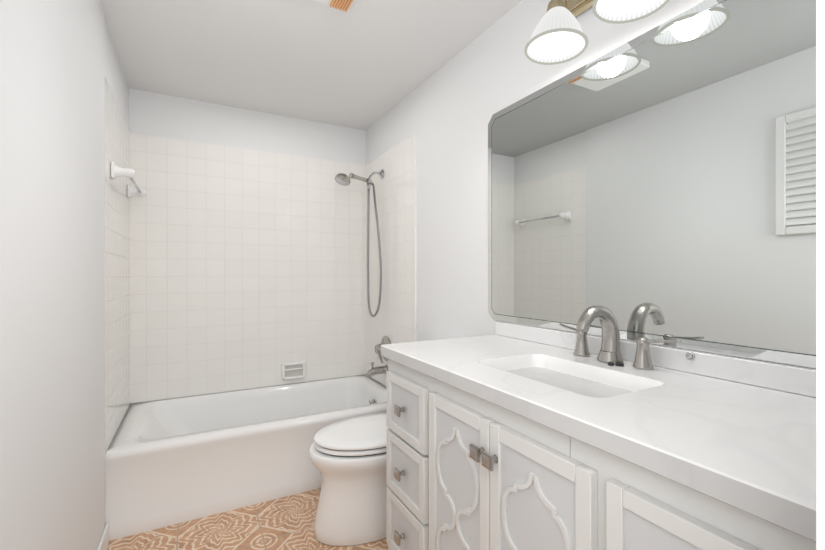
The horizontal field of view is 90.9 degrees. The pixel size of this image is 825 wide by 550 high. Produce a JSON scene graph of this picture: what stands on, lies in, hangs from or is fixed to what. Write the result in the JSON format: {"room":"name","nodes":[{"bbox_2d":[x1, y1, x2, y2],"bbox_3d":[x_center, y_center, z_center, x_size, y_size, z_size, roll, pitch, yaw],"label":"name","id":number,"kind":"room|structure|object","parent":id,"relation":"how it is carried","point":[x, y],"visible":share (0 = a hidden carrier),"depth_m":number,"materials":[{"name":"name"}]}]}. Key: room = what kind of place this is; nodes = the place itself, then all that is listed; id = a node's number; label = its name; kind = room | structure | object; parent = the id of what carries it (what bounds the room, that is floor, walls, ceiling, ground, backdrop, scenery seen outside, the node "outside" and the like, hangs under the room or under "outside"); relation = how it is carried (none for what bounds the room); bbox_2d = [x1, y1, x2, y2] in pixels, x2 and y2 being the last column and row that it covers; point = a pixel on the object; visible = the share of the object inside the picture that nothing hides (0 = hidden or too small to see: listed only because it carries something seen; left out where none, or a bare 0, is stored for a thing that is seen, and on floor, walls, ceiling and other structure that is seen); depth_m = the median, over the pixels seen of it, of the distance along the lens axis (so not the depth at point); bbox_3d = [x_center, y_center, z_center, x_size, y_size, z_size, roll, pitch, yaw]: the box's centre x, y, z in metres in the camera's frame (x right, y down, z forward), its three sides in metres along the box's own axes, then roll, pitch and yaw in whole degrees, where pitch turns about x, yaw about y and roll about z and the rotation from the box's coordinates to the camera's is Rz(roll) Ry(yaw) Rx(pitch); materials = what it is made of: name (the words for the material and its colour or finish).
{"room":"bathroom","nodes":[
{"label":"bathroom","id":0,"kind":"room"},
{"bbox_2d":[0,0,128,549],"bbox_3d":[-0.959,0.015,0.942,0.130,2.270,3.570,0,0,-28],"label":"wall","id":1,"kind":"structure","parent":0,"point":[52,274],"depth_m":1.10,"materials":[{"name":"white paint"}]},
{"bbox_2d":[97,522,108,549],"bbox_3d":[-0.785,1.107,0.767,0.012,0.085,2.237,0,0,-28],"label":"baseboard","id":2,"kind":"structure","parent":1,"relation":"attached to","point":[103,542],"depth_m":1.68,"materials":[{"name":"white paint"}]},
{"bbox_2d":[105,78,129,453],"bbox_3d":[-1.504,-0.041,2.080,0.008,1.619,0.810,0,0,-28],"label":"tile","id":3,"kind":"structure","parent":1,"relation":"attached to","point":[117,285],"depth_m":2.00,"materials":[{"name":"white tile"}]},
{"bbox_2d":[111,162,145,198],"bbox_3d":[-1.472,-0.480,2.126,0.090,0.072,0.592,0,0,-28],"label":"towel rail","id":4,"kind":"object","parent":3,"relation":"attached to","point":[117,171],"visible":1,"depth_m":1.90,"materials":[{"name":"white ceramic"}]},
{"bbox_2d":[107,488,387,549],"bbox_3d":[-0.241,1.180,1.328,1.760,0.060,3.570,0,0,-28],"label":"floor","id":5,"kind":"structure","parent":0,"point":[285,523],"depth_m":1.81,"materials":[{"name":"tile"}]},
{"bbox_2d":[105,374,385,540],"bbox_3d":[-0.845,0.960,2.450,1.517,0.380,0.778,0,0,-28],"label":"bathtub","id":6,"kind":"object","parent":5,"relation":"on","point":[171,461],"visible":0.75,"depth_m":2.05,"materials":[{"name":"white ceramic"}]},
{"bbox_2d":[309,340,428,546],"bbox_3d":[-0.126,0.757,1.929,0.726,0.785,0.424,0,0,-28],"label":"toilet","id":7,"kind":"object","parent":5,"relation":"on","point":[348,458],"visible":0.44,"depth_m":1.74,"materials":[{"name":"white ceramic"}]},
{"bbox_2d":[381,305,815,549],"bbox_3d":[0.411,0.620,1.097,0.584,1.060,1.240,0,0,-28],"label":"bathroom vanity","id":8,"kind":"object","parent":5,"relation":"on","point":[509,436],"visible":1,"depth_m":0.87,"materials":[{"name":"white wood"}]},
{"bbox_2d":[559,305,694,369],"bbox_3d":[0.561,0.174,1.200,0.183,0.170,0.410,0,0,-28],"label":"faucet","id":9,"kind":"object","parent":8,"relation":"on","point":[581,350],"depth_m":1.20,"materials":[{"name":"silver metal"}]},
{"bbox_2d":[129,88,365,164],"bbox_3d":[-1.058,0.015,2.847,1.520,2.270,0.120,0,0,-28],"label":"wall","id":10,"kind":"structure","parent":0,"point":[164,115],"depth_m":2.72,"materials":[{"name":"white paint"}]},
{"bbox_2d":[130,133,364,402],"bbox_3d":[-1.028,-0.041,2.791,1.504,1.619,0.008,0,0,-28],"label":"tile","id":11,"kind":"structure","parent":10,"relation":"attached to","point":[247,268],"depth_m":2.72,"materials":[{"name":"white tile"}]},
{"bbox_2d":[282,361,304,379],"bbox_3d":[-0.836,0.675,2.866,0.160,0.115,0.040,0,0,-28],"label":"soap dish","id":12,"kind":"object","parent":11,"relation":"attached to","point":[292,370],"visible":1,"depth_m":2.87,"materials":[{"name":"white ceramic"}]},
{"bbox_2d":[101,0,520,130],"bbox_3d":[-0.241,-1.160,1.328,1.760,0.080,3.570,0,0,-28],"label":"ceiling","id":13,"kind":"structure","parent":0,"point":[365,65],"depth_m":2.01,"materials":[{"name":"paint"}]},
{"bbox_2d":[314,0,354,11],"bbox_3d":[-0.331,-1.097,1.462,0.320,0.045,0.320,0,0,-28],"label":"ceiling vent","id":14,"kind":"object","parent":13,"relation":"in","point":[344,5],"visible":1,"depth_m":1.61,"materials":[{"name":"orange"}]},
{"bbox_2d":[366,0,815,368],"bbox_3d":[0.332,0.015,1.993,0.120,2.270,2.941,0,0,-28],"label":"wall","id":15,"kind":"structure","parent":0,"point":[448,110],"depth_m":2.01,"materials":[{"name":"white paint"}]},
{"bbox_2d":[365,133,415,385],"bbox_3d":[-0.172,-0.041,2.796,0.008,1.619,0.810,0,0,-28],"label":"tile","id":16,"kind":"structure","parent":15,"relation":"attached to","point":[393,320],"depth_m":2.72,"materials":[{"name":"white tile"}]},
{"bbox_2d":[335,169,383,316],"bbox_3d":[-0.347,-0.226,2.736,0.370,1.031,0.112,0,0,-35],"label":"shower","id":17,"kind":"object","parent":16,"relation":"attached to","point":[342,179],"visible":1,"depth_m":2.78,"materials":[{"name":"silver metal"}]},
{"bbox_2d":[366,336,390,376],"bbox_3d":[-0.241,0.555,2.754,0.150,0.270,0.188,0,0,-28],"label":"tub spout","id":18,"kind":"object","parent":16,"relation":"attached to","point":[372,371],"visible":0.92,"depth_m":2.75,"materials":[{"name":"silver metal"}]},
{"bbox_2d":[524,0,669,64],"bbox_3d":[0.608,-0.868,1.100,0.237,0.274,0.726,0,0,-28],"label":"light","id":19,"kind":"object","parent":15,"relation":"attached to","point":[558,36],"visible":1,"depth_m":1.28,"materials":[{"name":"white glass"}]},
{"bbox_2d":[488,0,815,367],"bbox_3d":[0.652,-0.258,1.264,0.003,0.915,1.310,0,0,-28],"label":"mirror","id":20,"kind":"object","parent":15,"relation":"attached to","point":[658,182],"visible":1,"depth_m":1.12,"materials":[{"name":"grey mirror"}]}
]}

